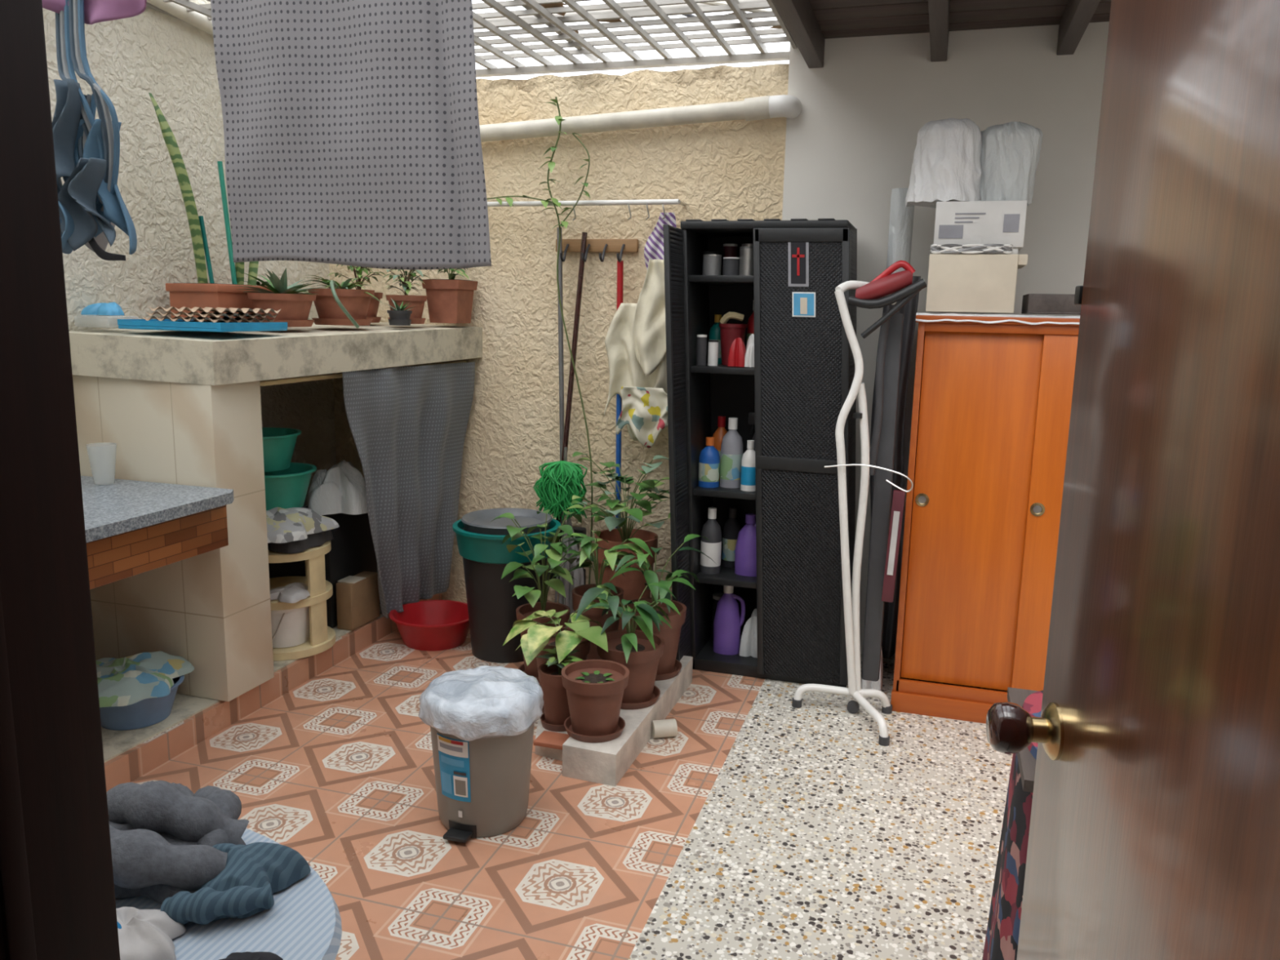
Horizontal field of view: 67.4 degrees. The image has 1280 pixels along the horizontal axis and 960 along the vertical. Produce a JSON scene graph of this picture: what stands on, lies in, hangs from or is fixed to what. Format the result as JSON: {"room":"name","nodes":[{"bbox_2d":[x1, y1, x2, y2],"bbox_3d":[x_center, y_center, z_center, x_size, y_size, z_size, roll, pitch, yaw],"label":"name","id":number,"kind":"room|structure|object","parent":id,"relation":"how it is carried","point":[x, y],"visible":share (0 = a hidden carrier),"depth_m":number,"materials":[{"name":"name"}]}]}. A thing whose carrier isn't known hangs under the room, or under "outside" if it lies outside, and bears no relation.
{"room":"laundry patio","nodes":[
{"label":"laundry patio","id":0,"kind":"room"},
{"bbox_2d":[42,0,336,493],"bbox_3d":[-2.095,-0.625,3.005,0.120,3.000,3.820,4,10,17],"label":"wall","id":1,"kind":"structure","parent":0,"point":[165,56],"depth_m":3.63,"materials":[{"name":"paint"}]},
{"bbox_3d":[-1.063,-1.263,2.137,2.261,0.265,0.606,4,10,17],"label":"clothesline","id":2,"kind":"object","parent":1,"relation":"attached to","visible":0},
{"bbox_2d":[41,0,146,24],"bbox_3d":[-1.070,-0.997,1.867,0.290,0.211,0.052,3,10,13],"label":"garment","id":3,"kind":"object","parent":2,"relation":"hanging from","point":[95,11],"visible":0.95,"depth_m":1.86,"materials":[{"name":"fabric"}]},
{"bbox_2d":[52,0,137,260],"bbox_3d":[-1.117,-0.771,1.908,0.226,0.655,0.124,4,10,17],"label":"garment","id":4,"kind":"object","parent":2,"relation":"hanging from","point":[86,149],"visible":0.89,"depth_m":1.91,"materials":[{"name":"blue fabric"}]},
{"bbox_2d":[210,0,491,269],"bbox_3d":[-0.734,-0.914,2.419,0.796,0.750,0.048,4,10,17],"label":"cloth","id":5,"kind":"object","parent":2,"relation":"hanging from","point":[352,129],"visible":1,"depth_m":2.41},
{"bbox_2d":[146,0,797,77],"bbox_3d":[-0.914,-1.586,2.540,2.266,0.153,3.751,4,10,17],"label":"lattice","id":6,"kind":"object","parent":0,"point":[551,13],"visible":0.52,"depth_m":3.75,"materials":[{"name":"white metal"}]},
{"bbox_2d":[146,0,213,35],"bbox_3d":[-1.770,-1.757,3.475,0.060,0.220,2.064,4,10,17],"label":"conduit","id":7,"kind":"object","parent":6,"relation":"attached to","point":[201,21],"visible":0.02,"depth_m":3.62,"materials":[{"name":"beige plastic"}]},
{"bbox_2d":[328,63,789,603],"bbox_3d":[-0.450,-0.570,4.462,2.190,2.455,0.120,4,10,17],"label":"wall","id":8,"kind":"structure","parent":0,"point":[734,170],"depth_m":4.30,"materials":[{"name":"paint"}]},
{"bbox_2d":[487,199,686,220],"bbox_3d":[-0.646,-1.195,4.288,1.728,0.083,0.113,4,10,17],"label":"curtain rod","id":9,"kind":"object","parent":8,"relation":"attached to","point":[646,202],"visible":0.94,"depth_m":4.09,"materials":[{"name":"white metal"}]},
{"bbox_2d":[644,212,676,270],"bbox_3d":[0.084,-0.934,4.096,0.144,0.400,0.036,4,10,17],"label":"cloth","id":10,"kind":"object","parent":9,"relation":"hanging from","point":[654,246],"visible":0.42,"depth_m":4.08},
{"bbox_2d":[555,239,638,262],"bbox_3d":[-0.204,-1.001,4.184,0.380,0.101,0.110,4,10,17],"label":"hook rack","id":11,"kind":"object","parent":8,"relation":"attached to","point":[603,246],"visible":0.98,"depth_m":4.19,"materials":[{"name":"brown wood"}]},
{"bbox_2d":[549,231,587,584],"bbox_3d":[-0.360,-0.307,4.288,0.300,1.561,0.142,4,10,17],"label":"squeegee","id":12,"kind":"object","parent":11,"relation":"hanging from","point":[584,240],"visible":0.38,"depth_m":4.24,"materials":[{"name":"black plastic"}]},
{"bbox_2d":[556,227,586,568],"bbox_3d":[-0.333,-0.349,4.298,0.200,1.521,0.071,4,10,17],"label":"broom","id":13,"kind":"object","parent":11,"relation":"hanging from","point":[576,529],"visible":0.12,"depth_m":4.28,"materials":[{"name":"grey metal"}]},
{"bbox_2d":[615,260,623,528],"bbox_3d":[-0.084,-0.137,4.250,0.210,1.632,0.110,4,10,17],"label":"mop","id":14,"kind":"object","parent":11,"relation":"hanging from","point":[620,264],"visible":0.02,"depth_m":4.23,"materials":[{"name":"red plastic"}]},
{"bbox_2d":[603,302,666,440],"bbox_3d":[-0.009,-0.462,4.142,0.299,0.591,0.070,4,10,17],"label":"cleaning cloth","id":15,"kind":"object","parent":14,"relation":"hanging from","point":[624,369],"visible":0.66,"depth_m":4.14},
{"bbox_2d":[615,386,667,448],"bbox_3d":[0.023,-0.265,4.091,0.262,0.261,0.058,4,10,17],"label":"cloth","id":16,"kind":"object","parent":15,"relation":"hanging from","point":[645,410],"visible":0.95,"depth_m":4.08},
{"bbox_2d":[632,259,666,375],"bbox_3d":[0.075,-0.676,4.013,0.231,0.481,0.055,5,11,20],"label":"cleaning cloth","id":17,"kind":"object","parent":11,"relation":"hanging from","point":[649,331],"visible":0.56,"depth_m":4.03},
{"bbox_2d":[479,94,801,142],"bbox_3d":[-0.424,-1.531,4.173,2.233,0.180,0.097,4,10,17],"label":"drain pipe","id":18,"kind":"object","parent":8,"relation":"attached to","point":[766,107],"visible":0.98,"depth_m":4.00,"materials":[{"name":"beige plastic"}]},
{"bbox_2d":[131,628,1013,959],"bbox_3d":[-0.091,1.054,2.650,4.350,0.101,3.800,4,10,17],"label":"floor","id":19,"kind":"structure","parent":0,"point":[336,770],"depth_m":2.73,"materials":[{"name":"tile"}]},
{"bbox_2d":[80,475,234,589],"bbox_3d":[-1.837,0.493,2.599,0.736,0.750,1.450,4,10,17],"label":"countertop","id":20,"kind":"structure","parent":19,"relation":"on","point":[132,527],"depth_m":2.89,"materials":[{"name":"grey stone"}]},
{"bbox_2d":[72,374,274,702],"bbox_3d":[-1.654,0.181,3.396,0.609,1.095,0.240,4,10,17],"label":"tiled partition wall","id":21,"kind":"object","parent":19,"relation":"on","point":[211,610],"visible":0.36,"depth_m":3.27,"materials":[{"name":"beige tile"}]},
{"bbox_2d":[68,321,482,385],"bbox_3d":[-1.355,-0.536,3.854,0.814,0.192,1.569,4,10,17],"label":"countertop","id":22,"kind":"structure","parent":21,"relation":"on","point":[197,357],"depth_m":3.33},
{"bbox_2d":[117,319,287,332],"bbox_3d":[-1.516,-0.540,3.347,0.420,0.032,0.340,4,10,17],"label":"tray","id":23,"kind":"object","parent":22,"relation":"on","point":[139,324],"visible":0.99,"depth_m":3.21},
{"bbox_2d":[142,306,280,322],"bbox_3d":[-1.491,-0.570,3.355,0.340,0.064,0.300,4,10,17],"label":"cartons","id":24,"kind":"object","parent":23,"relation":"on","point":[218,312],"visible":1,"depth_m":3.27},
{"bbox_2d":[148,92,272,321],"bbox_3d":[-1.592,-1.005,3.683,0.276,0.805,0.544,4,10,17],"label":"planter","id":25,"kind":"object","parent":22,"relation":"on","point":[202,294],"visible":0.59,"depth_m":3.57,"materials":[{"name":"orange ceramic"}]},
{"bbox_2d":[235,267,319,326],"bbox_3d":[-1.354,-0.697,3.673,0.367,0.215,0.315,4,10,17],"label":"aloe","id":26,"kind":"object","parent":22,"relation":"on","point":[295,306],"visible":0.89,"depth_m":3.60,"materials":[{"name":"ceramic"}]},
{"bbox_2d":[302,275,382,328],"bbox_3d":[-1.206,-0.714,3.837,0.387,0.203,0.397,4,10,17],"label":"spider plant","id":27,"kind":"object","parent":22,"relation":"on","point":[338,304],"visible":0.99,"depth_m":3.81,"materials":[{"name":"green plant"}]},
{"bbox_2d":[326,264,386,322],"bbox_3d":[-1.257,-0.872,4.264,0.256,0.338,0.294,-7,13,-40],"label":"potted shrub","id":28,"kind":"object","parent":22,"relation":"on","point":[373,308],"visible":0.39,"depth_m":4.24,"materials":[{"name":"green plant"}]},
{"bbox_2d":[259,360,475,618],"bbox_3d":[-1.087,0.075,4.009,0.149,1.088,1.305,6,11,23],"label":"curtain","id":29,"kind":"object","parent":22,"relation":"hanging from","point":[408,424],"visible":0.98,"depth_m":4.19,"materials":[{"name":"grey fabric"}]},
{"bbox_2d":[385,297,414,325],"bbox_3d":[-1.008,-0.710,4.045,0.135,0.115,0.134,4,10,17],"label":"potted cactus","id":30,"kind":"object","parent":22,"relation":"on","point":[398,317],"visible":1,"depth_m":4.01,"materials":[{"name":"plastic"}]},
{"bbox_2d":[383,269,432,324],"bbox_3d":[-1.024,-0.810,4.191,0.181,0.251,0.221,4,10,17],"label":"potted shrub","id":31,"kind":"object","parent":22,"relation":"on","point":[418,301],"visible":0.77,"depth_m":4.16,"materials":[{"name":"green plant"}]},
{"bbox_2d":[422,266,477,323],"bbox_3d":[-0.850,-0.851,4.344,0.215,0.278,0.196,4,10,17],"label":"planter pot","id":32,"kind":"object","parent":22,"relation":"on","point":[450,300],"visible":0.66,"depth_m":4.29,"materials":[{"name":"ceramic"}]},
{"bbox_3d":[-1.843,-0.548,3.321,0.150,0.040,0.140,4,10,17],"label":"plastic container","id":33,"kind":"object","parent":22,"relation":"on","visible":0},
{"bbox_2d":[80,302,124,315],"bbox_3d":[-1.844,-0.594,3.324,0.135,0.045,0.127,4,10,17],"label":"cloth","id":34,"kind":"object","parent":33,"relation":"on","point":[113,308],"visible":1,"depth_m":3.28,"materials":[{"name":"fabric"}]},
{"bbox_2d":[115,828,342,959],"bbox_3d":[-0.897,0.912,1.488,0.940,0.554,0.600,4,10,17],"label":"table","id":35,"kind":"object","parent":19,"relation":"on","point":[304,921],"visible":0.16,"depth_m":1.40,"materials":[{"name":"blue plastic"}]},
{"bbox_2d":[115,906,186,959],"bbox_3d":[-0.729,0.632,1.359,0.196,0.043,0.119,4,10,17],"label":"cloth","id":36,"kind":"object","parent":35,"relation":"on","point":[144,934],"visible":0.62,"depth_m":1.34,"materials":[{"name":"fabric"}]},
{"bbox_2d":[106,780,248,904],"bbox_3d":[-0.799,0.549,1.522,0.366,0.145,0.288,10,13,39],"label":"sweater","id":37,"kind":"object","parent":35,"relation":"on","point":[164,834],"visible":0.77,"depth_m":1.49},
{"bbox_2d":[160,841,311,924],"bbox_3d":[-0.637,0.603,1.465,0.196,0.068,0.190,3,10,10],"label":"knit sweater","id":38,"kind":"object","parent":35,"relation":"on","point":[253,872],"visible":0.89,"depth_m":1.43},
{"bbox_2d":[219,951,283,959],"bbox_3d":[-0.535,0.660,1.312,0.108,0.014,0.072,4,10,17],"label":"sock","id":39,"kind":"object","parent":35,"relation":"on","point":[245,955],"visible":1,"depth_m":1.32,"materials":[{"name":"black fabric"}]},
{"bbox_2d":[101,592,442,791],"bbox_3d":[-1.732,0.799,3.333,0.584,0.098,3.199,4,10,17],"label":"plinth","id":40,"kind":"object","parent":19,"relation":"on","point":[128,754],"visible":0.33,"depth_m":3.26,"materials":[{"name":"tile"}]},
{"bbox_2d":[99,675,184,730],"bbox_3d":[-1.659,0.720,3.149,0.304,0.120,0.304,4,10,17],"label":"basin","id":41,"kind":"object","parent":40,"relation":"on","point":[144,713],"visible":0.51,"depth_m":3.06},
{"bbox_2d":[95,650,194,707],"bbox_3d":[-1.684,0.619,3.130,0.434,0.076,0.405,4,10,17],"label":"cloth","id":42,"kind":"object","parent":41,"relation":"on","point":[132,679],"visible":0.83,"depth_m":3.05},
{"bbox_2d":[335,571,379,630],"bbox_3d":[-1.212,0.514,4.126,0.082,0.204,0.210,4,10,17],"label":"cardboard box","id":43,"kind":"object","parent":40,"relation":"on","point":[357,600],"visible":0.95,"depth_m":4.06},
{"bbox_2d":[267,540,335,661],"bbox_3d":[-1.415,0.454,3.824,0.374,0.420,0.374,4,10,17],"label":"stand","id":44,"kind":"object","parent":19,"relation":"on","point":[322,637],"visible":0.34,"depth_m":3.74,"materials":[{"name":"beige plastic"}]},
{"bbox_2d":[271,606,309,648],"bbox_3d":[-1.404,0.555,3.781,0.226,0.160,0.232,4,10,17],"label":"paint bucket","id":45,"kind":"object","parent":44,"relation":"on","point":[291,627],"visible":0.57,"depth_m":3.71,"materials":[{"name":"white plastic"}]},
{"bbox_2d":[270,582,310,603],"bbox_3d":[-1.359,0.425,3.724,0.187,0.035,0.208,4,10,17],"label":"rag","id":46,"kind":"object","parent":44,"relation":"on","point":[292,593],"visible":0.96,"depth_m":3.67,"materials":[{"name":"fabric"}]},
{"bbox_2d":[266,504,339,553],"bbox_3d":[-1.369,0.169,3.759,0.453,0.156,0.442,-7,13,-39],"label":"wrapped bundle","id":47,"kind":"object","parent":44,"relation":"on","point":[291,530],"visible":0.8,"depth_m":3.64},
{"bbox_2d":[264,462,316,510],"bbox_3d":[-1.451,0.030,3.774,0.346,0.150,0.346,4,10,17],"label":"basin","id":48,"kind":"object","parent":47,"relation":"on","point":[287,488],"visible":0.52,"depth_m":3.69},
{"bbox_2d":[262,426,301,471],"bbox_3d":[-1.482,-0.116,3.737,0.315,0.140,0.315,4,10,17],"label":"basin","id":49,"kind":"object","parent":48,"relation":"on","point":[278,443],"visible":0.46,"depth_m":3.68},
{"bbox_2d":[268,493,380,627],"bbox_3d":[-1.392,0.338,4.253,0.340,0.500,0.420,4,10,17],"label":"box","id":50,"kind":"object","parent":19,"relation":"on","point":[352,553],"visible":0.16,"depth_m":4.09,"materials":[{"name":"black plastic"}]},
{"bbox_2d":[304,460,368,515],"bbox_3d":[-1.268,0.015,4.050,0.281,0.204,0.330,-1,10,-15],"label":"plastic bag","id":51,"kind":"object","parent":50,"relation":"on","point":[341,489],"visible":0.98,"depth_m":3.94,"materials":[{"name":"white"}]},
{"bbox_2d":[389,600,469,650],"bbox_3d":[-0.902,0.644,4.215,0.388,0.130,0.369,4,10,17],"label":"basin","id":52,"kind":"object","parent":19,"relation":"on","point":[428,624],"visible":0.9,"depth_m":4.16,"materials":[{"name":"plastic"}]},
{"bbox_2d":[418,665,544,843],"bbox_3d":[-0.448,0.766,2.748,0.357,0.419,0.355,4,10,17],"label":"pedal bin","id":53,"kind":"object","parent":19,"relation":"on","point":[481,720],"visible":1,"depth_m":2.63,"materials":[{"name":"grey plastic"}]},
{"bbox_2d":[452,507,560,662],"bbox_3d":[-0.564,0.444,4.075,0.450,0.587,0.450,4,10,17],"label":"trash can","id":54,"kind":"object","parent":19,"relation":"on","point":[491,606],"visible":0.84,"depth_m":3.93,"materials":[{"name":"plastic"}]},
{"bbox_2d":[486,97,592,584],"bbox_3d":[-0.439,-0.472,4.264,0.540,2.331,0.082,6,11,24],"label":"climbing vine","id":55,"kind":"object","parent":19,"relation":"on","point":[558,119],"visible":0.95,"depth_m":4.13,"materials":[{"name":"green plant"}]},
{"bbox_2d":[533,446,589,627],"bbox_3d":[-0.351,0.270,4.272,0.259,0.831,0.181,4,10,17],"label":"mop","id":56,"kind":"object","parent":19,"relation":"on","point":[569,476],"visible":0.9,"depth_m":4.21,"materials":[{"name":"fabric"}]},
{"bbox_2d":[533,655,693,786],"bbox_3d":[-0.215,0.803,3.469,0.605,0.105,0.910,4,10,17],"label":"concrete ledge","id":57,"kind":"structure","parent":19,"relation":"on","point":[606,763],"depth_m":3.12,"materials":[{"name":"grey concrete"}]},
{"bbox_2d":[489,509,582,683],"bbox_3d":[-0.393,0.443,3.654,0.349,0.643,0.394,0,10,-7],"label":"potted plant","id":58,"kind":"object","parent":57,"relation":"on","point":[522,611],"visible":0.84,"depth_m":3.63,"materials":[{"name":"green plant"}]},
{"bbox_2d":[502,596,608,713],"bbox_3d":[-0.299,0.618,3.388,0.372,0.394,0.433,1,10,-2],"label":"variegated plant","id":59,"kind":"object","parent":57,"relation":"on","point":[579,637],"visible":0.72,"depth_m":3.29,"materials":[{"name":"green plant"}]},
{"bbox_2d":[535,644,582,732],"bbox_3d":[-0.274,0.707,3.270,0.156,0.261,0.192,-2,11,-19],"label":"plant pot","id":60,"kind":"object","parent":57,"relation":"on","point":[556,707],"visible":0.7,"depth_m":3.22,"materials":[{"name":"ceramic"}]},
{"bbox_2d":[561,659,629,742],"bbox_3d":[-0.145,0.714,3.098,0.218,0.202,0.218,4,10,17],"label":"potted plant","id":61,"kind":"object","parent":57,"relation":"on","point":[594,688],"visible":1,"depth_m":3.04,"materials":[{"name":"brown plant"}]},
{"bbox_2d":[560,530,653,659],"bbox_3d":[-0.139,0.478,3.674,0.315,0.578,0.340,-8,14,-43],"label":"potted plant","id":62,"kind":"object","parent":57,"relation":"on","point":[588,548],"visible":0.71,"depth_m":3.62,"materials":[{"name":"green plant"}]},
{"bbox_2d":[574,582,680,709],"bbox_3d":[-0.043,0.554,3.365,0.352,0.429,0.446,1,10,-2],"label":"potted plant","id":63,"kind":"object","parent":57,"relation":"on","point":[641,651],"visible":0.94,"depth_m":3.28,"materials":[{"name":"green plant"}]},
{"bbox_2d":[607,533,715,680],"bbox_3d":[0.060,0.472,3.575,0.400,0.522,0.411,4,10,17],"label":"rubber plant","id":64,"kind":"object","parent":57,"relation":"on","point":[668,667],"visible":0.67,"depth_m":3.56,"materials":[{"name":"green plant"}]},
{"bbox_2d":[566,451,670,630],"bbox_3d":[-0.065,0.324,4.011,0.496,0.871,0.522,4,10,17],"label":"potted plant","id":65,"kind":"object","parent":19,"relation":"on","point":[633,584],"visible":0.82,"depth_m":3.96,"materials":[{"name":"plant"}]},
{"bbox_2d":[652,718,677,737],"bbox_3d":[0.083,0.858,3.316,0.081,0.060,0.060,-1,10,-13],"label":"pipe","id":66,"kind":"object","parent":19,"relation":"on","point":[662,728],"visible":0.96,"depth_m":3.29,"materials":[{"name":"beige plastic"}]},
{"bbox_2d":[662,218,857,687],"bbox_3d":[0.506,-0.099,3.801,0.740,1.796,0.590,4,10,17],"label":"storage cabinet","id":67,"kind":"object","parent":19,"relation":"on","point":[797,387],"visible":0.87,"depth_m":3.70,"materials":[{"name":"grey"}]},
{"bbox_2d":[696,334,706,365],"bbox_3d":[0.244,-0.516,3.807,0.041,0.121,0.041,4,10,17],"label":"spray can","id":68,"kind":"object","parent":67,"relation":"in","point":[701,344],"visible":1,"depth_m":3.79,"materials":[{"name":"white metal"}]},
{"bbox_2d":[698,436,719,488],"bbox_3d":[0.282,-0.074,3.902,0.085,0.200,0.085,4,10,17],"label":"detergent bottle","id":69,"kind":"object","parent":67,"relation":"in","point":[709,457],"visible":1,"depth_m":3.87,"materials":[{"name":"blue plastic"}]},
{"bbox_2d":[700,506,721,574],"bbox_3d":[0.293,0.247,3.953,0.085,0.270,0.085,4,10,17],"label":"bottle","id":70,"kind":"object","parent":67,"relation":"in","point":[711,530],"visible":0.99,"depth_m":3.92,"materials":[{"name":"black plastic"}]},
{"bbox_2d":[702,253,721,275],"bbox_3d":[0.282,-0.842,3.761,0.073,0.081,0.073,4,10,17],"label":"paint can","id":71,"kind":"object","parent":67,"relation":"in","point":[712,264],"visible":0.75,"depth_m":3.73,"materials":[{"name":"grey metal"}]},
{"bbox_2d":[708,314,721,364],"bbox_3d":[0.320,-0.583,3.973,0.071,0.200,0.071,4,10,17],"label":"detergent bottle","id":72,"kind":"object","parent":67,"relation":"in","point":[714,333],"visible":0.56,"depth_m":3.94,"materials":[{"name":"teal plastic"}]},
{"bbox_2d":[712,416,727,481],"bbox_3d":[0.340,-0.133,4.044,0.081,0.270,0.081,4,10,17],"label":"detergent bottle","id":73,"kind":"object","parent":67,"relation":"in","point":[718,434],"visible":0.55,"depth_m":4.01,"materials":[{"name":"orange plastic"}]},
{"bbox_2d":[713,585,745,654],"bbox_3d":[0.372,0.572,3.994,0.132,0.300,0.081,4,10,17],"label":"bottle","id":74,"kind":"object","parent":67,"relation":"in","point":[727,623],"visible":0.9,"depth_m":3.97,"materials":[{"name":"purple plastic"}]},
{"bbox_2d":[722,257,739,275],"bbox_3d":[0.357,-0.833,3.749,0.067,0.071,0.067,4,10,17],"label":"tin can","id":75,"kind":"object","parent":67,"relation":"in","point":[731,264],"visible":0.8,"depth_m":3.72,"materials":[{"name":"grey metal"}]},
{"bbox_2d":[720,417,742,488],"bbox_3d":[0.373,-0.112,3.899,0.091,0.280,0.091,4,10,17],"label":"detergent bottle","id":76,"kind":"object","parent":67,"relation":"in","point":[731,446],"visible":0.96,"depth_m":3.87,"materials":[{"name":"grey"}]},
{"bbox_2d":[721,506,741,568],"bbox_3d":[0.389,0.241,4.060,0.081,0.250,0.081,4,10,17],"label":"bottle","id":77,"kind":"object","parent":67,"relation":"in","point":[731,528],"visible":0.89,"depth_m":4.03,"materials":[{"name":"black plastic"}]},
{"bbox_2d":[719,311,746,365],"bbox_3d":[0.374,-0.571,3.874,0.112,0.212,0.112,4,10,17],"label":"bucket","id":78,"kind":"object","parent":67,"relation":"on","point":[729,332],"visible":0.67,"depth_m":3.83,"materials":[{"name":"red plastic"}]},
{"bbox_2d":[727,337,746,366],"bbox_3d":[0.387,-0.505,3.777,0.073,0.112,0.092,4,10,17],"label":"cleaning cloth","id":79,"kind":"object","parent":67,"relation":"on","point":[737,351],"visible":0.99,"depth_m":3.74,"materials":[{"name":"fabric"}]},
{"bbox_2d":[734,513,756,576],"bbox_3d":[0.459,0.264,3.936,0.139,0.250,0.085,4,10,17],"label":"bottle","id":80,"kind":"object","parent":67,"relation":"in","point":[745,557],"visible":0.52,"depth_m":3.91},
{"bbox_2d":[738,246,753,275],"bbox_3d":[0.421,-0.846,3.716,0.073,0.111,0.073,4,10,17],"label":"can","id":81,"kind":"object","parent":67,"relation":"in","point":[746,253],"visible":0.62,"depth_m":3.69,"materials":[{"name":"metal"}]},
{"bbox_2d":[740,440,755,491],"bbox_3d":[0.439,-0.059,3.834,0.069,0.200,0.069,4,10,17],"label":"lotion bottle","id":82,"kind":"object","parent":67,"relation":"in","point":[748,477],"visible":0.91,"depth_m":3.81,"materials":[{"name":"white plastic"}]},
{"bbox_2d":[739,608,757,657],"bbox_3d":[0.475,0.631,4.005,0.104,0.180,0.138,4,10,17],"label":"clear plastic bag","id":83,"kind":"object","parent":67,"relation":"in","point":[748,642],"visible":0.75,"depth_m":3.96,"materials":[{"name":"white"}]},
{"bbox_2d":[791,278,926,746],"bbox_3d":[0.746,0.100,3.340,0.382,1.574,0.315,4,10,17],"label":"clothes rack","id":84,"kind":"object","parent":19,"relation":"on","point":[878,461],"visible":0.97,"depth_m":3.37,"materials":[{"name":"white metal"}]},
{"bbox_2d":[855,260,915,299],"bbox_3d":[0.816,-0.655,3.190,0.188,0.147,0.076,4,10,17],"label":"iron","id":85,"kind":"object","parent":84,"relation":"on","point":[886,283],"visible":0.97,"depth_m":3.16,"materials":[{"name":"red plastic"}]},
{"bbox_2d":[881,489,905,602],"bbox_3d":[0.893,0.234,3.384,0.056,0.401,0.033,4,10,17],"label":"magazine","id":86,"kind":"object","parent":84,"relation":"on","point":[898,500],"visible":0.92,"depth_m":3.37,"materials":[{"name":"paper"}]},
{"bbox_2d":[865,187,914,605],"bbox_3d":[0.992,-0.166,3.854,0.090,1.930,0.090,4,10,17],"label":"roll","id":87,"kind":"object","parent":19,"relation":"on","point":[901,216],"visible":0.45,"depth_m":3.68,"materials":[{"name":"white"}]},
{"bbox_2d":[890,315,1079,724],"bbox_3d":[1.504,0.141,3.538,1.025,1.455,0.492,4,10,17],"label":"cabinet","id":88,"kind":"object","parent":19,"relation":"on","point":[992,402],"visible":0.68,"depth_m":3.40,"materials":[{"name":"brown wood"}]},
{"bbox_2d":[870,275,920,658],"bbox_3d":[0.979,-0.024,3.764,0.166,1.520,0.042,3,10,12],"label":"ironing board","id":89,"kind":"object","parent":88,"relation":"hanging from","point":[908,311],"visible":0.28,"depth_m":3.74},
{"bbox_2d":[915,312,1079,324],"bbox_3d":[1.488,-0.567,3.407,0.970,0.034,0.480,4,10,17],"label":"tablecloth","id":90,"kind":"object","parent":88,"relation":"on","point":[917,313],"visible":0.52,"depth_m":3.26,"materials":[{"name":"white"}]},
{"bbox_2d":[925,253,1027,313],"bbox_3d":[1.200,-0.700,3.443,0.320,0.197,0.300,4,10,17],"label":"cardboard box","id":91,"kind":"object","parent":90,"relation":"on","point":[986,283],"visible":1,"depth_m":3.31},
{"bbox_2d":[929,244,1013,253],"bbox_3d":[1.139,-0.794,3.304,0.270,0.034,0.046,4,10,17],"label":"cable bundle","id":92,"kind":"object","parent":91,"relation":"on","point":[935,248],"visible":1,"depth_m":3.29,"materials":[{"name":"white plastic"}]},
{"bbox_2d":[933,200,1026,253],"bbox_3d":[1.204,-0.888,3.420,0.295,0.179,0.242,4,10,17],"label":"appliance box","id":93,"kind":"object","parent":91,"relation":"on","point":[962,222],"visible":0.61,"depth_m":3.30,"materials":[{"name":"grey"}]},
{"bbox_2d":[905,118,982,208],"bbox_3d":[1.093,-1.126,3.417,0.271,0.298,0.241,4,10,17],"label":"plastic bag","id":94,"kind":"object","parent":93,"relation":"on","point":[946,166],"visible":0.98,"depth_m":3.33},
{"bbox_2d":[979,121,1043,206],"bbox_3d":[1.290,-1.108,3.369,0.213,0.284,0.177,4,10,17],"label":"plastic bag","id":95,"kind":"object","parent":93,"relation":"on","point":[1010,156],"visible":0.89,"depth_m":3.30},
{"bbox_2d":[1021,293,1081,315],"bbox_3d":[1.530,-0.613,3.360,0.340,0.067,0.270,4,10,17],"label":"wooden tray","id":96,"kind":"object","parent":90,"relation":"on","point":[1032,304],"visible":0.49,"depth_m":3.26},
{"bbox_2d":[982,687,1043,959],"bbox_3d":[0.886,0.812,1.734,0.493,0.735,0.483,4,10,17],"label":"rug","id":97,"kind":"object","parent":19,"relation":"on","point":[1002,939],"visible":0.12,"depth_m":1.70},
{"bbox_2d":[782,21,1109,657],"bbox_3d":[1.532,-0.460,3.855,1.960,2.530,0.125,4,10,17],"label":"wall","id":98,"kind":"structure","parent":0,"point":[852,140],"depth_m":3.76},
{"bbox_2d":[808,0,1111,39],"bbox_3d":[1.422,-1.625,2.962,2.020,0.070,1.460,4,10,17],"label":"ceiling","id":99,"kind":"structure","parent":0,"point":[836,19],"depth_m":3.49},
{"bbox_2d":[772,0,825,68],"bbox_3d":[0.179,-1.418,2.156,0.060,0.110,3.560,4,10,17],"label":"ceiling beam","id":100,"kind":"structure","parent":99,"relation":"attached to","point":[798,16],"depth_m":3.40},
{"bbox_2d":[928,0,950,62],"bbox_3d":[0.628,-1.384,2.021,0.060,0.110,3.560,4,10,17],"label":"ceiling beam","id":101,"kind":"structure","parent":99,"relation":"attached to","point":[939,10],"depth_m":3.29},
{"bbox_2d":[1056,0,1100,55],"bbox_3d":[1.058,-1.352,1.891,0.060,0.110,3.560,4,10,17],"label":"ceiling beam","id":102,"kind":"structure","parent":99,"relation":"attached to","point":[1077,15],"depth_m":3.26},
{"bbox_3d":[-0.603,-0.178,0.648,4.150,3.000,0.120,4,10,17],"label":"wall","id":103,"kind":"structure","parent":0,"visible":0},
{"bbox_2d":[0,0,119,959],"bbox_3d":[-0.045,0.282,0.529,1.050,2.160,0.200,4,10,17],"label":"door frame","id":104,"kind":"structure","parent":103,"relation":"attached to","point":[57,893],"depth_m":0.65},
{"bbox_2d":[986,0,1279,959],"bbox_3d":[0.435,0.296,0.818,0.115,2.028,0.800,3,10,8],"label":"door","id":105,"kind":"structure","parent":103,"relation":"in","point":[1154,834],"depth_m":0.86,"materials":[{"name":"brown wood"}]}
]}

